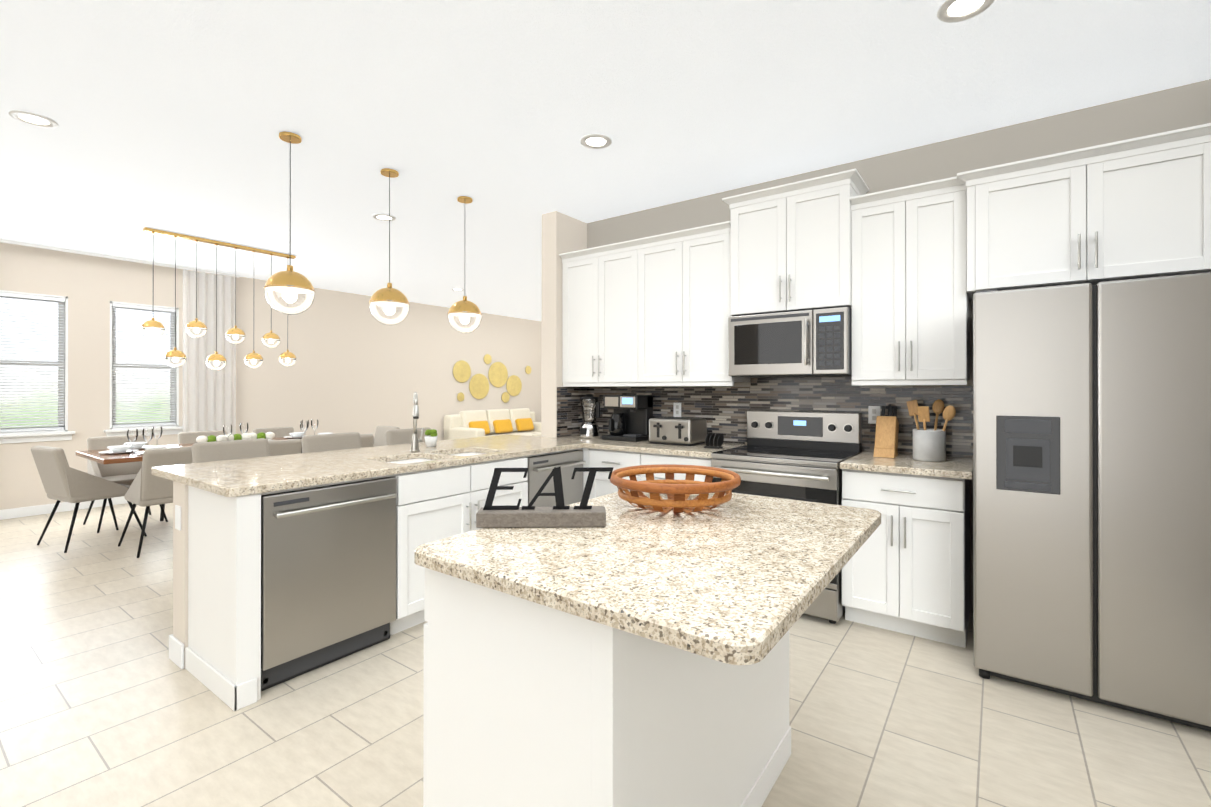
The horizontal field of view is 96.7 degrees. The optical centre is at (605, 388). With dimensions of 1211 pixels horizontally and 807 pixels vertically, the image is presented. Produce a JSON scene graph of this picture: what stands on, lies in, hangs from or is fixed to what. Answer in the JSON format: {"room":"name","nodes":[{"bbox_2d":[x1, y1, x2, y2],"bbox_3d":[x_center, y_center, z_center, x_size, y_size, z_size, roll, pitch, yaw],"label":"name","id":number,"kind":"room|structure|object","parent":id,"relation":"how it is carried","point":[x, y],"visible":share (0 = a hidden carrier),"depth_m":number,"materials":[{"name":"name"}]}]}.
{"room":"kitchen","nodes":[
{"label":"kitchen","id":0,"kind":"room"},
{"bbox_2d":[173,481,187,667],"bbox_3d":[-1.313,0.889,3.623,0.168,0.878,2.536,0,0,36],"label":"wall","id":1,"kind":"structure","parent":0,"point":[180,578],"depth_m":2.58,"materials":[{"name":"beige paint"}]},
{"bbox_2d":[169,634,183,668],"bbox_3d":[-1.322,1.271,3.622,0.182,0.115,2.551,0,0,36],"label":"baseboard","id":2,"kind":"structure","parent":1,"relation":"attached to","point":[176,651],"depth_m":2.58,"materials":[{"name":"white wood"}]},
{"bbox_2d":[175,505,180,530],"bbox_3d":[-2.062,0.624,2.597,0.072,0.115,0.006,0,0,36],"label":"outlet","id":3,"kind":"object","parent":1,"relation":"attached to","point":[177,517],"visible":0.98,"depth_m":2.59,"materials":[{"name":"white plastic"}]},
{"bbox_2d":[0,242,540,509],"bbox_3d":[-4.503,-0.078,7.795,0.120,2.830,10.800,0,0,36],"label":"wall","id":4,"kind":"structure","parent":0,"point":[357,367],"depth_m":7.79,"materials":[{"name":"beige paint"}]},
{"bbox_2d":[0,290,74,443],"bbox_3d":[-6.043,-0.218,5.632,0.180,1.560,0.690,0,0,36],"label":"window","id":5,"kind":"structure","parent":4,"relation":"in","point":[33,436],"depth_m":5.75,"materials":[{"name":"white glass"}]},
{"bbox_2d":[0,292,64,432],"bbox_3d":[-6.035,-0.264,5.626,0.040,1.424,0.542,0,0,36],"label":"window blind","id":6,"kind":"object","parent":5,"relation":"attached to","point":[31,297],"visible":0.96,"depth_m":5.64,"materials":[{"name":"white plastic"}]},
{"bbox_2d":[0,496,127,519],"bbox_3d":[-4.448,1.287,7.752,0.015,0.100,10.800,0,0,36],"label":"baseboard","id":7,"kind":"structure","parent":4,"relation":"attached to","point":[30,511],"depth_m":5.71,"materials":[{"name":"white wood"}]},
{"bbox_2d":[104,301,182,435],"bbox_3d":[-5.480,-0.216,6.404,0.180,1.560,0.740,0,0,36],"label":"window","id":8,"kind":"structure","parent":4,"relation":"in","point":[166,429],"depth_m":6.41,"materials":[{"name":"white"}]},
{"bbox_2d":[112,303,175,427],"bbox_3d":[-5.472,-0.262,6.398,0.040,1.424,0.592,0,0,36],"label":"window blind","id":9,"kind":"object","parent":8,"relation":"attached to","point":[136,307],"visible":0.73,"depth_m":6.37,"materials":[{"name":"white plastic"}]},
{"bbox_2d":[453,354,530,402],"bbox_3d":[-2.219,-0.192,10.802,0.026,0.970,2.070,0,0,36],"label":"wall art","id":10,"kind":"object","parent":4,"relation":"attached to","point":[479,383],"visible":1,"depth_m":10.65,"materials":[{"name":"gold metal"}]},
{"bbox_2d":[541,211,586,449],"bbox_3d":[1.171,-0.080,6.862,0.170,2.830,5.620,0,0,36],"label":"wall","id":11,"kind":"structure","parent":0,"point":[561,233],"depth_m":4.59,"materials":[{"name":"beige paint"}]},
{"bbox_2d":[0,503,1210,806],"bbox_3d":[-0.797,1.381,5.089,9.292,0.100,11.040,0,0,36],"label":"floor","id":12,"kind":"structure","parent":0,"point":[104,701],"depth_m":2.13,"materials":[{"name":"tile"}]},
{"bbox_2d":[31,446,146,552],"bbox_3d":[-4.481,0.907,4.675,0.528,0.850,0.609,0,0,26],"label":"dining chair","id":13,"kind":"object","parent":12,"relation":"on","point":[61,480],"visible":0.9,"depth_m":4.46,"materials":[{"name":"fabric"}]},
{"bbox_2d":[83,435,167,532],"bbox_3d":[-4.750,0.908,5.325,0.609,0.850,0.528,0,0,36],"label":"dining chair","id":14,"kind":"object","parent":12,"relation":"on","point":[123,473],"visible":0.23,"depth_m":5.34,"materials":[{"name":"fabric"}]},
{"bbox_2d":[118,446,192,557],"bbox_3d":[-3.707,0.907,4.563,0.609,0.850,0.528,0,0,36],"label":"dining chair","id":15,"kind":"object","parent":12,"relation":"on","point":[147,489],"visible":0.46,"depth_m":4.32,"materials":[{"name":"fabric"}]},
{"bbox_2d":[76,437,301,520],"bbox_3d":[-3.798,0.956,5.534,1.000,0.757,2.220,0,0,36],"label":"dining table","id":16,"kind":"object","parent":12,"relation":"on","point":[96,456],"visible":0.06,"depth_m":4.64,"materials":[{"name":"brown wood"}]},
{"bbox_2d":[99,420,332,453],"bbox_3d":[-3.798,0.471,5.535,0.874,0.210,2.094,0,0,36],"label":"tableware","id":17,"kind":"object","parent":16,"relation":"on","point":[129,448],"visible":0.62,"depth_m":5.33,"materials":[{"name":"white ceramic"}]},
{"bbox_2d":[178,430,226,443],"bbox_3d":[-4.320,0.909,5.914,0.609,0.850,0.528,0,0,36],"label":"dining chair","id":18,"kind":"object","parent":12,"relation":"on","point":[187,437],"visible":0.12,"depth_m":5.96,"materials":[{"name":"fabric"}]},
{"bbox_2d":[192,438,269,462],"bbox_3d":[-2.224,0.833,3.346,0.565,0.990,0.498,0,0,36],"label":"counter stool","id":19,"kind":"object","parent":12,"relation":"on","point":[224,450],"visible":0.08,"depth_m":3.45,"materials":[{"name":"fabric"}]},
{"bbox_2d":[253,427,302,452],"bbox_3d":[-3.890,0.910,6.504,0.609,0.850,0.528,0,0,36],"label":"dining chair","id":20,"kind":"object","parent":12,"relation":"on","point":[279,432],"visible":0.06,"depth_m":6.67,"materials":[{"name":"fabric"}]},
{"bbox_2d":[269,439,301,455],"bbox_3d":[-3.276,0.908,5.153,0.609,0.850,0.528,0,0,36],"label":"dining chair","id":21,"kind":"object","parent":12,"relation":"on","point":[285,447],"visible":0.12,"depth_m":5.04,"materials":[{"name":"fabric"}]},
{"bbox_2d":[211,496,402,699],"bbox_3d":[-1.494,0.901,2.715,0.540,0.852,0.632,0,0,36],"label":"base cabinet","id":22,"kind":"object","parent":12,"relation":"on","point":[299,564],"depth_m":2.39,"materials":[{"name":"white"}]},
{"bbox_2d":[261,477,395,690],"bbox_3d":[-1.475,0.894,2.701,0.589,0.859,0.632,0,0,36],"label":"dishwasher","id":23,"kind":"object","parent":22,"relation":"in","point":[328,550],"depth_m":2.52,"materials":[{"name":"grey metal"}]},
{"bbox_2d":[151,434,746,539],"bbox_3d":[-0.659,0.438,3.389,2.101,0.049,2.963,0,0,36],"label":"countertop","id":24,"kind":"structure","parent":22,"relation":"on","point":[363,493],"depth_m":3.01,"materials":[{"name":"beige stone"}]},
{"bbox_2d":[407,392,423,451],"bbox_3d":[-1.204,0.218,3.456,0.211,0.388,0.184,0,0,36],"label":"faucet","id":25,"kind":"object","parent":24,"relation":"on","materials":[{"name":"silver metal"}]},
{"bbox_2d":[425,429,437,446],"bbox_3d":[-1.241,0.351,3.831,0.090,0.123,0.090,0,0,36],"label":"plant pot","id":26,"kind":"object","parent":24,"relation":"on","point":[431,440],"visible":1,"depth_m":3.80,"materials":[{"name":"white ceramic"}]},
{"bbox_2d":[579,394,599,437],"bbox_3d":[-0.128,0.232,4.528,0.193,0.365,0.178,0,0,36],"label":"blender","id":27,"kind":"object","parent":24,"relation":"on","point":[588,429],"visible":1,"depth_m":4.48,"materials":[{"name":"silver metal"}]},
{"bbox_2d":[602,395,652,441],"bbox_3d":[0.173,0.234,4.337,0.330,0.360,0.275,0,0,36],"label":"coffee maker","id":28,"kind":"object","parent":24,"relation":"on","point":[632,415],"visible":0.98,"depth_m":4.29,"materials":[{"name":"black plastic"}]},
{"bbox_2d":[649,417,706,445],"bbox_3d":[0.535,0.317,4.026,0.360,0.192,0.292,0,0,36],"label":"toaster","id":29,"kind":"object","parent":24,"relation":"on","point":[683,431],"visible":1,"depth_m":3.93,"materials":[{"name":"silver metal"}]},
{"bbox_2d":[704,433,723,448],"bbox_3d":[0.746,0.362,3.719,0.123,0.100,0.090,0,0,36],"label":"spice rack","id":30,"kind":"object","parent":24,"relation":"on","point":[716,440],"visible":1,"depth_m":3.70,"materials":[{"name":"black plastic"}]},
{"bbox_2d":[301,432,361,452],"bbox_3d":[-1.841,0.834,3.871,0.565,0.990,0.498,0,0,36],"label":"counter stool","id":31,"kind":"object","parent":12,"relation":"on","point":[327,442],"visible":0.1,"depth_m":3.97,"materials":[{"name":"fabric"}]},
{"bbox_2d":[360,434,373,447],"bbox_3d":[-2.846,0.909,5.743,0.609,0.850,0.528,0,0,36],"label":"dining chair","id":32,"kind":"object","parent":12,"relation":"on","point":[366,440],"visible":0.1,"depth_m":5.69,"materials":[{"name":"fabric"}]},
{"bbox_2d":[372,426,399,446],"bbox_3d":[-2.952,0.911,6.694,0.528,0.850,0.609,0,0,36],"label":"dining chair","id":33,"kind":"object","parent":12,"relation":"on","point":[379,439],"visible":0.19,"depth_m":6.90,"materials":[{"name":"fabric"}]},
{"bbox_2d":[385,427,430,445],"bbox_3d":[-1.458,0.835,4.396,0.565,0.990,0.498,0,0,36],"label":"counter stool","id":34,"kind":"object","parent":12,"relation":"on","point":[398,436],"visible":0.04,"depth_m":4.44,"materials":[{"name":"fabric"}]},
{"bbox_2d":[395,452,528,629],"bbox_3d":[-1.032,0.889,3.377,0.568,0.878,0.966,0,0,36],"label":"base cabinet","id":35,"kind":"object","parent":12,"relation":"on","point":[413,574],"depth_m":2.94,"materials":[{"name":"white wood"}]},
{"bbox_2d":[444,408,540,439],"bbox_3d":[-1.933,0.875,10.374,0.930,0.932,2.200,0,0,36],"label":"sofa","id":36,"kind":"object","parent":12,"relation":"on","point":[478,423],"visible":0.56,"depth_m":10.24,"materials":[{"name":"fabric"}]},
{"bbox_2d":[532,488,583,506],"bbox_3d":[-0.556,0.903,4.002,0.540,0.852,0.588,0,0,36],"label":"base cabinet","id":37,"kind":"object","parent":12,"relation":"on","point":[572,497],"depth_m":3.92,"materials":[{"name":"white wood"}]},
{"bbox_2d":[526,450,585,506],"bbox_3d":[-0.537,0.897,3.987,0.589,0.859,0.587,0,0,36],"label":"dishwasher","id":38,"kind":"object","parent":37,"relation":"in","point":[540,465],"depth_m":3.80,"materials":[{"name":"grey metal"}]},
{"bbox_2d":[589,476,645,498],"bbox_3d":[0.234,0.891,4.188,0.601,0.878,0.620,0,0,36],"label":"base cabinet","id":39,"kind":"object","parent":12,"relation":"on","point":[607,488],"depth_m":3.99,"materials":[{"name":"white wood"}]},
{"bbox_2d":[414,490,880,806],"bbox_3d":[0.200,0.867,1.603,0.947,0.915,1.200,0,0,36],"label":"kitchen island","id":40,"kind":"object","parent":12,"relation":"on","point":[629,655],"visible":0.9,"depth_m":1.25,"materials":[{"name":"white painted wood"},{"name":"granite"}]},
{"bbox_2d":[476,466,612,527],"bbox_3d":[-0.178,0.321,1.616,0.404,0.174,0.080,0,0,-2],"label":"eat letters","id":41,"kind":"object","parent":40,"relation":"on","point":[559,514],"visible":1,"depth_m":1.59,"materials":[{"name":"grey wood"}]},
{"bbox_2d":[610,464,740,512],"bbox_3d":[0.237,0.351,1.862,0.450,0.116,0.450,0,0,36],"label":"basket","id":42,"kind":"object","parent":40,"relation":"on","point":[678,492],"visible":1,"depth_m":1.74,"materials":[{"name":"brown wood"}]},
{"bbox_2d":[654,460,710,481],"bbox_3d":[0.630,0.890,3.899,0.617,0.878,0.620,0,0,36],"label":"base cabinet","id":43,"kind":"object","parent":12,"relation":"on","point":[657,476],"depth_m":3.58,"materials":[{"name":"white wood"}]},
{"bbox_2d":[711,410,861,623],"bbox_3d":[1.153,0.743,3.439,0.756,1.168,0.743,0,0,36],"label":"range","id":44,"kind":"object","parent":12,"relation":"on","point":[798,455],"visible":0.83,"depth_m":3.30,"materials":[{"name":"silver metal"}]},
{"bbox_2d":[840,468,969,647],"bbox_3d":[1.734,0.889,3.094,0.575,0.878,0.620,0,0,36],"label":"base cabinet","id":45,"kind":"object","parent":12,"relation":"on","point":[911,576],"depth_m":2.82,"materials":[{"name":"white wood"}]},
{"bbox_2d":[840,452,972,479],"bbox_3d":[1.738,0.430,3.075,0.609,0.035,0.645,0,0,36],"label":"countertop","id":46,"kind":"structure","parent":45,"relation":"on","point":[953,468],"depth_m":2.91,"materials":[{"name":"beige stone"}]},
{"bbox_2d":[873,404,898,457],"bbox_3d":[1.723,0.255,3.297,0.110,0.312,0.230,0,0,36],"label":"knife block","id":47,"kind":"object","parent":46,"relation":"on","point":[886,436],"visible":1,"depth_m":3.25,"materials":[{"name":"brown wood"}]},
{"bbox_2d":[906,399,955,461],"bbox_3d":[1.867,0.238,3.093,0.193,0.347,0.193,0,0,11],"label":"utensil crock","id":48,"kind":"object","parent":46,"relation":"on","point":[929,445],"visible":1,"depth_m":3.03,"materials":[{"name":"white ceramic"}]},
{"bbox_2d":[973,272,1210,730],"bbox_3d":[2.294,0.438,2.523,0.916,1.774,0.846,0,0,36],"label":"fridge","id":49,"kind":"object","parent":12,"relation":"on","point":[1092,490],"visible":1,"depth_m":2.22,"materials":[{"name":"grey metal"}]},
{"bbox_2d":[0,0,1210,320],"bbox_3d":[-0.797,-1.549,5.095,9.292,0.100,11.040,0,0,36],"label":"ceiling","id":50,"kind":"structure","parent":0,"point":[176,116],"depth_m":2.86,"materials":[{"name":"white paint"}]},
{"bbox_2d":[8,110,58,127],"bbox_3d":[-3.177,-1.499,2.992,0.207,0.008,0.190,0,0,36],"label":"recessed light","id":51,"kind":"object","parent":50,"relation":"in","point":[30,118],"depth_m":3.00,"materials":[{"name":"white"}]},
{"bbox_2d":[0,239,239,277],"bbox_3d":[-5.611,-1.479,6.006,0.024,0.034,2.680,0,0,36],"label":"track","id":52,"kind":"object","parent":50,"relation":"attached to","point":[100,255],"visible":0.98,"depth_m":6.04,"materials":[{"name":"white metal"}]},
{"bbox_2d":[183,269,235,434],"bbox_3d":[-5.013,-0.071,6.824,0.060,2.771,0.570,0,0,36],"label":"curtain","id":53,"kind":"object","parent":52,"relation":"hanging from","point":[209,399],"visible":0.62,"depth_m":6.82,"materials":[{"name":"white fabric"}]},
{"bbox_2d":[141,227,296,369],"bbox_3d":[-3.912,-0.840,5.552,0.174,1.314,1.364,0,0,36],"label":"dining chandelier","id":54,"kind":"object","parent":50,"relation":"hanging from","point":[195,325],"visible":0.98,"depth_m":5.46,"materials":[{"name":"gold metal"}]},
{"bbox_2d":[264,131,314,314],"bbox_3d":[-1.876,-0.970,3.201,0.266,1.064,0.266,0,0,36],"label":"pendant light","id":55,"kind":"object","parent":50,"relation":"hanging from","point":[289,284],"visible":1,"depth_m":3.18,"materials":[{"name":"gold metal"}]},
{"bbox_2d":[372,214,395,220],"bbox_3d":[-1.931,-1.496,4.702,0.204,0.008,0.196,0,0,36],"label":"recessed light","id":56,"kind":"object","parent":50,"relation":"in","point":[382,217],"depth_m":4.72,"materials":[{"name":"white"}]},
{"bbox_2d":[369,168,409,324],"bbox_3d":[-1.494,-0.969,3.725,0.266,1.064,0.266,0,0,36],"label":"pendant light","id":57,"kind":"object","parent":50,"relation":"hanging from","point":[389,298],"visible":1,"depth_m":3.70,"materials":[{"name":"white glass"}]},
{"bbox_2d":[448,196,481,332],"bbox_3d":[-1.111,-0.968,4.251,0.266,1.064,0.266,0,0,36],"label":"pendant light","id":58,"kind":"object","parent":50,"relation":"hanging from","point":[464,310],"visible":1,"depth_m":4.22,"materials":[{"name":"white glass"}]},
{"bbox_2d":[580,134,611,148],"bbox_3d":[-0.058,-1.498,3.259,0.194,0.008,0.197,0,0,36],"label":"recessed light","id":59,"kind":"object","parent":50,"relation":"in","point":[592,141],"depth_m":3.27,"materials":[{"name":"white"}]},
{"bbox_2d":[937,0,993,22],"bbox_3d":[1.412,-1.501,2.116,0.183,0.008,0.176,0,0,36],"label":"recessed light","id":60,"kind":"object","parent":50,"relation":"in","point":[954,10],"depth_m":2.13,"materials":[{"name":"white"}]},
{"bbox_2d":[587,79,1210,613],"bbox_3d":[1.488,-0.086,3.747,4.013,2.830,0.120,0,0,36],"label":"wall","id":61,"kind":"structure","parent":0,"point":[1157,111],"depth_m":3.18,"materials":[{"name":"beige paint"}]},
{"bbox_2d":[562,243,646,386],"bbox_3d":[0.062,-0.573,4.493,0.826,1.057,0.335,0,0,36],"label":"upper cabinet","id":62,"kind":"object","parent":61,"relation":"attached to","point":[604,293],"depth_m":4.34,"materials":[{"name":"white wood"}]},
{"bbox_2d":[647,227,749,382],"bbox_3d":[0.633,-0.574,4.076,0.826,1.057,0.335,0,0,36],"label":"upper cabinet","id":63,"kind":"object","parent":61,"relation":"attached to","point":[687,321],"depth_m":3.89,"materials":[{"name":"white wood"}]},
{"bbox_2d":[557,376,972,457],"bbox_3d":[0.885,0.155,3.855,2.910,0.513,0.414,0,0,36],"label":"tile backsplash","id":64,"kind":"structure","parent":61,"relation":"attached to","point":[722,410],"depth_m":3.80,"materials":[{"name":"tile"}]},
{"bbox_2d":[673,403,680,416],"bbox_3d":[0.577,0.172,4.323,0.070,0.115,0.007,0,0,36],"label":"electrical outlet plate","id":65,"kind":"object","parent":64,"relation":"attached to","point":[676,406],"depth_m":4.32,"materials":[{"name":"white plastic"}]},
{"bbox_2d":[868,406,879,423],"bbox_3d":[1.737,0.171,3.476,0.070,0.115,0.007,0,0,36],"label":"electrical outlet plate","id":66,"kind":"object","parent":64,"relation":"attached to","point":[873,412],"depth_m":3.48,"materials":[{"name":"white plastic"}]},
{"bbox_2d":[727,175,862,318],"bbox_3d":[1.265,-0.878,3.597,0.760,0.758,0.366,0,0,36],"label":"upper cabinet","id":67,"kind":"object","parent":61,"relation":"attached to","point":[787,250],"depth_m":3.43,"materials":[{"name":"white wood"}]},
{"bbox_2d":[728,307,851,377],"bbox_3d":[1.237,-0.282,3.557,0.752,0.409,0.456,0,0,36],"label":"microwave","id":68,"kind":"object","parent":67,"relation":"attached to","point":[812,343],"visible":0.96,"depth_m":3.38,"materials":[{"name":"grey metal"}]},
{"bbox_2d":[847,179,976,382],"bbox_3d":[1.816,-0.576,3.183,0.618,1.057,0.384,0,0,36],"label":"upper cabinet","id":69,"kind":"object","parent":61,"relation":"attached to","point":[905,273],"depth_m":3.07,"materials":[{"name":"white wood"}]},
{"bbox_2d":[963,131,1210,294],"bbox_3d":[2.409,-0.812,2.750,0.922,0.587,0.386,0,0,36],"label":"upper cabinet","id":70,"kind":"object","parent":61,"relation":"attached to","point":[1140,210],"depth_m":2.57,"materials":[{"name":"white wood"}]},
{"label":"outside","id":71,"kind":"structure","parent":0,"visible":0},
{"bbox_2d":[0,298,169,427],"bbox_3d":[-6.779,-0.416,6.609,0.001,4.500,7.000,0,0,36],"label":"window blinds","id":72,"kind":"structure","parent":71,"point":[57,361],"depth_m":6.59,"materials":[{"name":"white plastic"}]}
]}

